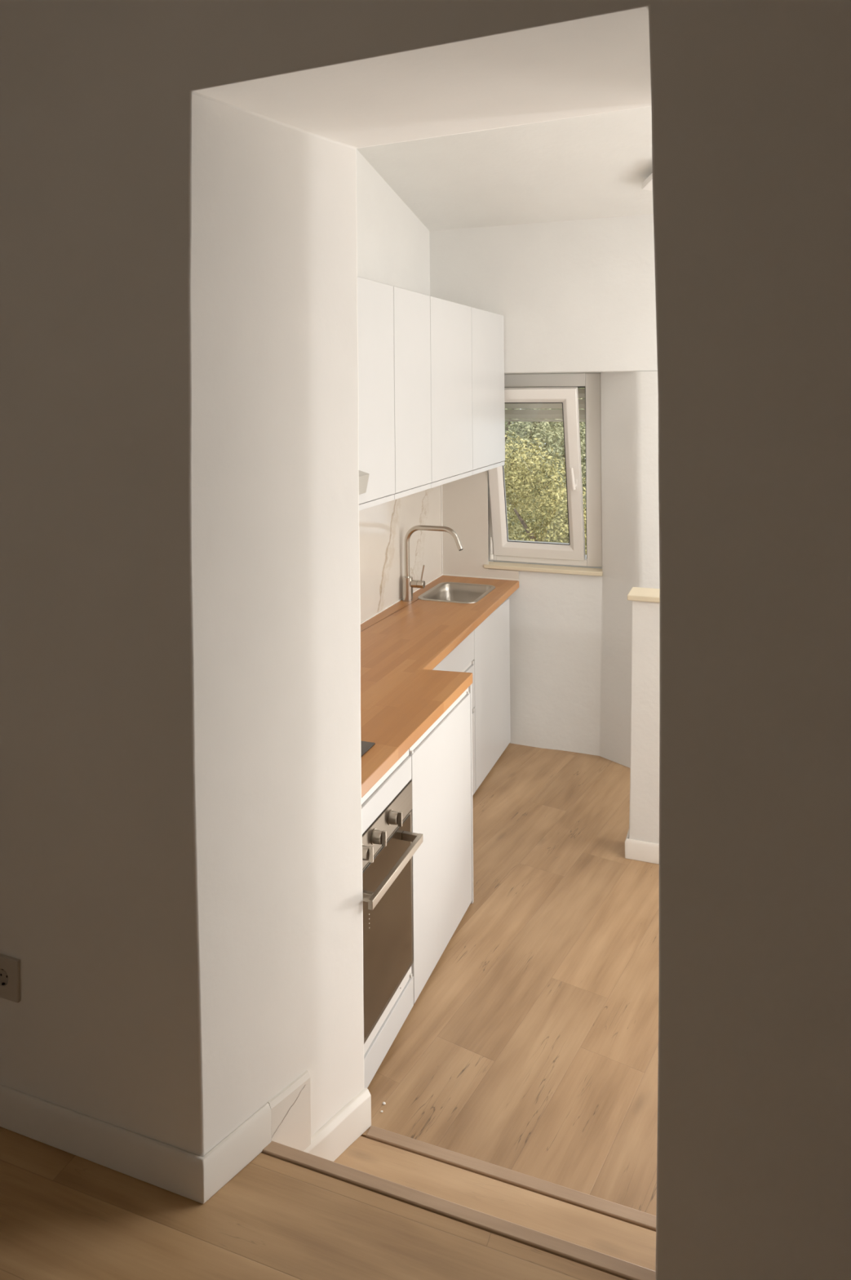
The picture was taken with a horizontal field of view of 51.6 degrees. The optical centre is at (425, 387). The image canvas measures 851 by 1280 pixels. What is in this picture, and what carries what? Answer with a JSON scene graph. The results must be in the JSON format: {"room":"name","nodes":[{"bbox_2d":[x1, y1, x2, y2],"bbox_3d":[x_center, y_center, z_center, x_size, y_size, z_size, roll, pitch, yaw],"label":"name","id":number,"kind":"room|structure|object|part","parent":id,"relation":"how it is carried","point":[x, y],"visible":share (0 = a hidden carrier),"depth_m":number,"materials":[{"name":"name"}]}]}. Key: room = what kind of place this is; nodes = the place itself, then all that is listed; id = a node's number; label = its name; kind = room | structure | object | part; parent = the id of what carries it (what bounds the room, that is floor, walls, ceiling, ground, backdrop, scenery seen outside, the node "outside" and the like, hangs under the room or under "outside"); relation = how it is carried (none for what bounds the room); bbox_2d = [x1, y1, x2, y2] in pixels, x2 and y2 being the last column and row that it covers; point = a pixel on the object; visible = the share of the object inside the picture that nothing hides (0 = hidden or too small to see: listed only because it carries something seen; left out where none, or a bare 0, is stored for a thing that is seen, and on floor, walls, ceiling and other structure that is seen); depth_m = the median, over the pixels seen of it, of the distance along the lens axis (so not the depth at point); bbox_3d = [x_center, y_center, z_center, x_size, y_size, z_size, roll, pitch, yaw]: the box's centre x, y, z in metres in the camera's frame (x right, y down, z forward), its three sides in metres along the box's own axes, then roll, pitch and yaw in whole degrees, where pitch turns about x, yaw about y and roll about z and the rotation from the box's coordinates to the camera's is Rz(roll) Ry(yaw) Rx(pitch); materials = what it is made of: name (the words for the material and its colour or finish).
{"room":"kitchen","nodes":[
{"label":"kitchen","id":0,"kind":"room"},
{"bbox_2d":[0,1126,626,1279],"bbox_3d":[-0.422,1.904,-0.029,5.600,0.120,4.033,-1,0,21],"label":"floor","id":1,"kind":"structure","parent":0,"point":[64,1215],"depth_m":1.92,"materials":[{"name":"brown wood"}]},
{"bbox_2d":[355,149,430,295],"bbox_3d":[-0.375,0.198,4.183,0.100,3.850,3.150,-1,0,21],"label":"wall","id":2,"kind":"structure","parent":0,"point":[393,244],"depth_m":4.53,"materials":[{"name":"white paint"}]},
{"bbox_2d":[357,276,395,511],"bbox_3d":[-0.498,0.026,3.083,0.435,0.840,0.973,-1,0,21],"label":"upper cabinet","id":3,"kind":"object","parent":2,"relation":"attached to","point":[375,327],"visible":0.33,"depth_m":3.30,"materials":[{"name":"white laminate"}]},
{"bbox_2d":[359,470,369,494],"bbox_3d":[-0.255,0.285,2.955,0.104,0.195,0.540,-1,0,21],"label":"range hood","id":4,"kind":"object","parent":3,"relation":"attached to","point":[363,477],"visible":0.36,"depth_m":3.14,"materials":[{"name":"grey metal"}]},
{"bbox_2d":[359,485,441,622],"bbox_3d":[-0.391,0.785,3.974,0.008,0.676,2.714,-1,0,21],"label":"tile","id":5,"kind":"structure","parent":2,"relation":"attached to","point":[384,528],"depth_m":4.57,"materials":[{"name":"stone"}]},
{"bbox_2d":[392,286,431,499],"bbox_3d":[-0.252,0.024,3.730,0.435,0.840,0.408,-1,0,21],"label":"upper cabinet","id":6,"kind":"object","parent":2,"relation":"attached to","point":[411,309],"visible":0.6,"depth_m":3.63,"materials":[{"name":"white plastic"}]},
{"bbox_2d":[430,296,472,488],"bbox_3d":[-0.074,0.023,4.196,0.435,0.840,0.586,-1,0,21],"label":"upper cabinet","id":7,"kind":"object","parent":2,"relation":"attached to","point":[451,322],"visible":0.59,"depth_m":4.09,"materials":[{"name":"white plastic"}]},
{"bbox_2d":[0,0,850,1279],"bbox_3d":[0.319,0.167,1.958,5.600,3.800,0.515,-1,0,21],"label":"wall","id":8,"kind":"structure","parent":0,"point":[181,895],"depth_m":2.04,"materials":[{"name":"beige paint"}]},
{"bbox_2d":[0,953,20,1003],"bbox_3d":[-1.060,1.477,2.206,0.104,0.104,0.009,-1,0,21],"label":"wall socket","id":9,"kind":"object","parent":8,"relation":"attached to","point":[10,966],"visible":1,"depth_m":2.19,"materials":[{"name":"white plastic"}]},
{"bbox_2d":[0,1084,271,1204],"bbox_3d":[-1.378,1.805,2.424,2.071,0.094,0.197,-1,0,21],"label":"baseboard","id":10,"kind":"structure","parent":8,"relation":"attached to","point":[190,1175],"depth_m":2.08,"materials":[{"name":"white wood"}]},
{"bbox_2d":[267,1070,311,1151],"bbox_3d":[-0.339,1.886,2.199,0.014,0.274,0.129,-1,0,40],"label":"baseboard reveal","id":11,"kind":"structure","parent":8,"relation":"attached to","point":[291,1108],"depth_m":2.20,"materials":[{"name":"white wood"}]},
{"bbox_2d":[303,1087,371,1161],"bbox_3d":[-0.268,1.974,2.280,0.024,0.096,0.350,-1,0,40],"label":"baseboard","id":12,"kind":"structure","parent":8,"relation":"attached to","point":[353,1119],"depth_m":2.33,"materials":[{"name":"white wood"}]},
{"bbox_2d":[261,1141,656,1279],"bbox_3d":[0.106,1.897,1.948,1.120,0.124,0.033,-1,0,21],"label":"trim","id":13,"kind":"structure","parent":8,"relation":"attached to","point":[562,1248],"depth_m":1.95,"materials":[{"name":"brown wood"}]},
{"bbox_2d":[366,1125,656,1231],"bbox_3d":[0.290,2.026,2.221,0.952,0.024,0.035,-1,0,21],"label":"trim","id":14,"kind":"structure","parent":8,"relation":"attached to","point":[626,1214],"depth_m":2.24,"materials":[{"name":"brown wood"}]},
{"bbox_2d":[488,472,493,561],"bbox_3d":[0.287,0.493,5.405,0.273,1.139,0.395,-1,0,21],"label":"wall","id":15,"kind":"structure","parent":0,"point":[488,473],"depth_m":5.25,"materials":[{"name":"white paint"}]},
{"bbox_2d":[333,1136,656,1271],"bbox_3d":[0.186,2.068,2.085,1.170,0.100,0.285,-1,0,21],"label":"step","id":16,"kind":"structure","parent":0,"point":[610,1236],"depth_m":2.18,"materials":[{"name":"brown wood"}]},
{"bbox_2d":[356,106,653,231],"bbox_3d":[1.604,-1.216,3.398,4.400,0.828,3.100,-1,0,21],"label":"ceiling","id":17,"kind":"structure","parent":0,"point":[596,166],"depth_m":4.31,"materials":[{"name":"paint"}]},
{"bbox_2d":[642,173,653,191],"bbox_3d":[1.171,-0.988,4.175,0.216,0.111,0.210,-1,0,-11],"label":"ceiling lamp","id":18,"kind":"object","parent":17,"relation":"attached to","point":[647,184],"visible":0.11,"depth_m":4.21,"materials":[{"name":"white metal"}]},
{"bbox_2d":[360,742,659,1215],"bbox_3d":[1.561,2.056,3.349,4.300,0.100,3.042,-1,0,21],"label":"floor","id":19,"kind":"structure","parent":0,"point":[530,1046],"depth_m":2.88,"materials":[{"name":"brown wood"}]},
{"bbox_2d":[361,749,413,1088],"bbox_3d":[-0.449,1.595,2.770,0.704,0.858,0.442,-1,0,21],"label":"base cabinet","id":20,"kind":"object","parent":19,"relation":"on","point":[379,1042],"visible":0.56,"depth_m":2.66,"materials":[{"name":"white laminate"}]},
{"bbox_3d":[-0.141,1.178,2.651,0.022,0.030,0.438,-1,0,21],"label":"finger rail","id":21,"kind":"part","parent":20,"relation":"part of","materials":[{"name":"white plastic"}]},
{"bbox_3d":[-0.132,1.232,2.648,0.018,0.074,0.439,-1,0,21],"label":"filler panel","id":22,"kind":"part","parent":20,"relation":"part of","materials":[{"name":"white paint"}]},
{"bbox_3d":[-0.130,1.889,2.650,0.028,0.036,0.438,-1,0,21],"label":"drawer rail","id":23,"kind":"part","parent":20,"relation":"part of","materials":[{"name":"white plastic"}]},
{"bbox_3d":[-0.125,1.956,2.648,0.018,0.094,0.439,-1,0,21],"label":"drawer","id":24,"kind":"part","parent":20,"relation":"part of","materials":[{"name":"white paint"}]},
{"bbox_2d":[362,780,423,1044],"bbox_3d":[-0.336,1.571,2.713,0.588,0.592,0.459,-1,0,21],"label":"oven","id":25,"kind":"object","parent":20,"relation":"in","point":[389,844],"visible":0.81,"depth_m":2.64,"materials":[{"name":"black glass"}]},
{"bbox_3d":[-0.171,1.308,2.470,0.027,0.043,0.043,-1,0,21],"label":"knob","id":26,"kind":"part","parent":25,"relation":"part of","materials":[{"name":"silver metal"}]},
{"bbox_3d":[-0.139,1.307,2.556,0.027,0.043,0.043,-1,0,21],"label":"knob","id":27,"kind":"part","parent":25,"relation":"part of","materials":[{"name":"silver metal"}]},
{"bbox_3d":[-0.121,1.611,2.638,0.003,0.473,0.412,-1,0,21],"label":"door glass","id":28,"kind":"part","parent":25,"relation":"part of","materials":[{"name":"black glass"}]},
{"bbox_3d":[-0.127,1.319,2.646,0.015,0.091,0.434,-1,0,21],"label":"control panel","id":29,"kind":"part","parent":25,"relation":"part of","materials":[{"name":"grey metal"}]},
{"bbox_3d":[-0.096,1.307,2.669,0.027,0.043,0.043,-1,0,21],"label":"knob","id":30,"kind":"part","parent":25,"relation":"part of","materials":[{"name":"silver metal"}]},
{"bbox_3d":[-0.106,1.411,2.586,0.065,0.025,0.385,-1,0,21],"label":"handle","id":31,"kind":"part","parent":25,"relation":"part of","materials":[{"name":"silver metal"}]},
{"bbox_2d":[408,684,474,1004],"bbox_3d":[-0.256,1.593,3.275,0.704,0.858,0.635,-1,0,21],"label":"base cabinet","id":32,"kind":"object","parent":19,"relation":"on","point":[442,809],"visible":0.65,"depth_m":3.11,"materials":[{"name":"white laminate"}]},
{"bbox_3d":[0.052,1.176,3.148,0.030,0.030,0.617,-1,0,21],"label":"finger rail","id":33,"kind":"part","parent":32,"relation":"part of","materials":[{"name":"white plastic"}]},
{"bbox_2d":[360,573,519,797],"bbox_3d":[-0.050,1.137,3.846,0.725,0.046,2.716,-1,0,21],"label":"countertop","id":34,"kind":"structure","parent":32,"relation":"on","point":[402,696],"depth_m":3.52,"materials":[{"name":"brown wood"}]},
{"bbox_2d":[360,740,375,756],"bbox_3d":[-0.452,1.121,2.720,0.522,0.006,0.285,-1,0,21],"label":"induction hob","id":35,"kind":"object","parent":34,"relation":"in","point":[366,746],"visible":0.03,"depth_m":2.73,"materials":[{"name":"black glass"}]},
{"bbox_2d":[401,524,463,601],"bbox_3d":[0.035,0.920,4.575,0.340,0.399,0.060,-1,0,21],"label":"tap","id":36,"kind":"object","parent":34,"relation":"on","point":[408,583],"visible":1,"depth_m":4.60,"materials":[{"name":"silver metal"}]},
{"bbox_3d":[-0.015,0.970,4.593,0.025,0.086,0.008,-1,0,28],"label":"lever","id":37,"kind":"part","parent":36,"relation":"part of","materials":[{"name":"silver metal"}]},
{"bbox_3d":[0.042,0.860,4.572,0.324,0.280,0.027,-1,0,21],"label":"spout","id":38,"kind":"part","parent":36,"relation":"part of","materials":[{"name":"silver metal"}]},
{"bbox_2d":[417,582,495,603],"bbox_3d":[0.175,1.190,4.790,0.332,0.152,0.440,-1,0,21],"label":"sink","id":39,"kind":"object","parent":34,"relation":"in","point":[448,592],"visible":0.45,"depth_m":4.96,"materials":[{"name":"silver metal"}]},
{"bbox_3d":[-0.146,1.591,3.565,0.704,0.856,0.014,-1,0,21],"label":"panel","id":40,"kind":"part","parent":32,"relation":"part of","materials":[{"name":"white paint"}]},
{"bbox_2d":[432,630,475,795],"bbox_3d":[-0.113,1.592,4.025,0.439,0.858,0.862,-1,0,21],"label":"base cabinet","id":41,"kind":"object","parent":19,"relation":"on","point":[461,659],"visible":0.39,"depth_m":4.24,"materials":[{"name":"white plastic"}]},
{"bbox_3d":[0.080,1.269,3.951,0.018,0.151,0.859,-1,0,21],"label":"drawer","id":42,"kind":"part","parent":41,"relation":"part of","materials":[{"name":"white paint"}]},
{"bbox_3d":[0.076,1.358,3.953,0.031,0.022,0.858,-1,0,21],"label":"finger rail","id":43,"kind":"part","parent":41,"relation":"part of","materials":[{"name":"white plastic"}]},
{"bbox_3d":[0.082,1.475,3.951,0.018,0.208,0.859,-1,0,21],"label":"drawer","id":44,"kind":"part","parent":41,"relation":"part of","materials":[{"name":"white paint"}]},
{"bbox_3d":[0.085,1.803,3.951,0.018,0.396,0.859,-1,0,21],"label":"drawer","id":45,"kind":"part","parent":41,"relation":"part of","materials":[{"name":"white paint"}]},
{"bbox_2d":[473,598,511,791],"bbox_3d":[0.157,1.589,4.734,0.438,0.858,0.650,-1,0,21],"label":"base cabinet","id":46,"kind":"object","parent":19,"relation":"on","point":[491,660],"visible":0.29,"depth_m":4.62,"materials":[{"name":"white plastic"}]},
{"bbox_2d":[429,213,659,586],"bbox_3d":[2.085,-0.076,4.628,4.195,2.245,0.565,-1,0,21],"label":"wall","id":47,"kind":"structure","parent":0,"point":[576,295],"depth_m":4.81,"materials":[{"name":"white paint"}]},
{"bbox_2d":[440,470,519,579],"bbox_3d":[0.311,0.779,5.159,0.478,0.676,0.016,-1,0,21],"label":"tile","id":48,"kind":"structure","parent":47,"relation":"attached to","point":[464,501],"depth_m":5.18,"materials":[{"name":"stone"}]},
{"bbox_2d":[471,306,505,475],"bbox_3d":[0.136,0.021,4.749,0.435,0.840,0.594,-1,0,21],"label":"upper cabinet","id":49,"kind":"object","parent":47,"relation":"attached to","point":[487,327],"visible":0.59,"depth_m":4.64,"materials":[{"name":"white laminate"}]},
{"bbox_2d":[493,555,602,568],"bbox_3d":[0.767,1.041,5.318,0.676,0.035,0.220,-1,0,21],"label":"windowsill","id":50,"kind":"structure","parent":0,"point":[586,555],"depth_m":5.22,"materials":[{"name":"white paint"}]},
{"bbox_2d":[474,568,659,768],"bbox_3d":[2.083,1.549,4.584,4.195,1.005,0.659,-1,0,21],"label":"wall","id":51,"kind":"structure","parent":0,"point":[571,635],"depth_m":4.92,"materials":[{"name":"white paint"}]},
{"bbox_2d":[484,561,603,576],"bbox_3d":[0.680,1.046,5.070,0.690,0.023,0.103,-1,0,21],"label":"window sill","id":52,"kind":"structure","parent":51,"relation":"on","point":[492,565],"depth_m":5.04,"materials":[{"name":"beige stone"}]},
{"bbox_2d":[488,373,602,567],"bbox_3d":[0.685,0.475,5.119,0.674,1.107,0.408,-1,0,21],"label":"window","id":53,"kind":"structure","parent":51,"relation":"in","point":[522,391],"depth_m":5.03,"materials":[{"name":"white plastic"}]},
{"bbox_2d":[504,386,585,422],"bbox_3d":[0.744,0.078,5.285,0.630,0.259,0.023,-1,0,21],"label":"roller shutter","id":54,"kind":"object","parent":53,"relation":"attached to","point":[509,414],"depth_m":5.30,"materials":[{"name":"white plastic"}]},
{"bbox_3d":[0.830,0.517,4.923,0.028,0.141,0.082,-1,0,21],"label":"sash handle","id":55,"kind":"part","parent":53,"relation":"part of","materials":[{"name":"white plastic"}]},
{"bbox_2d":[629,600,659,844],"bbox_3d":[1.397,1.455,3.630,1.095,1.105,0.130,-1,0,21],"label":"wall","id":56,"kind":"structure","parent":0,"point":[644,811],"depth_m":3.74,"materials":[{"name":"white paint"}]},
{"bbox_2d":[625,828,659,864],"bbox_3d":[1.394,1.967,3.627,1.107,0.082,0.142,-1,0,21],"label":"baseboard","id":57,"kind":"structure","parent":56,"relation":"attached to","point":[637,850],"depth_m":3.73,"materials":[{"name":"white wood"}]},
{"bbox_2d":[627,586,659,602],"bbox_3d":[1.400,0.891,3.624,1.097,0.023,0.165,-1,0,21],"label":"trim","id":58,"kind":"structure","parent":56,"relation":"on","point":[642,594],"depth_m":3.74,"materials":[{"name":"beige wood"}]},
{"label":"outside","id":59,"kind":"structure","parent":0,"visible":0},
{"bbox_3d":[5.917,8.068,22.385,45.000,0.200,34.000,-1,0,21],"label":"garden","id":60,"kind":"object","parent":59,"visible":0},
{"bbox_2d":[504,398,586,542],"bbox_3d":[0.793,3.281,12.184,3.862,9.478,2.227,-1,0,21],"label":"tree","id":61,"kind":"object","parent":60,"relation":"on","point":[537,429],"visible":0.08,"depth_m":11.51,"materials":[{"name":"green plant"}]},
{"bbox_2d":[504,431,586,555],"bbox_3d":[1.528,4.256,9.524,2.656,7.515,1.953,-1,0,21],"label":"tree","id":62,"kind":"object","parent":60,"relation":"on","point":[549,511],"visible":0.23,"depth_m":9.32,"materials":[{"name":"green plant"}]},
{"bbox_2d":[505,387,586,540],"bbox_3d":[2.641,2.290,17.241,8.817,11.428,3.068,-1,0,23],"label":"tree","id":63,"kind":"object","parent":60,"relation":"on","point":[513,422],"visible":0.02,"depth_m":16.46,"materials":[{"name":"green plant"}]},
{"bbox_2d":[540,387,586,542],"bbox_3d":[3.680,3.490,12.971,4.296,9.011,2.110,-1,0,19],"label":"tree","id":64,"kind":"object","parent":60,"relation":"on","point":[584,483],"visible":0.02,"depth_m":13.10,"materials":[{"name":"green plant"}]}
]}

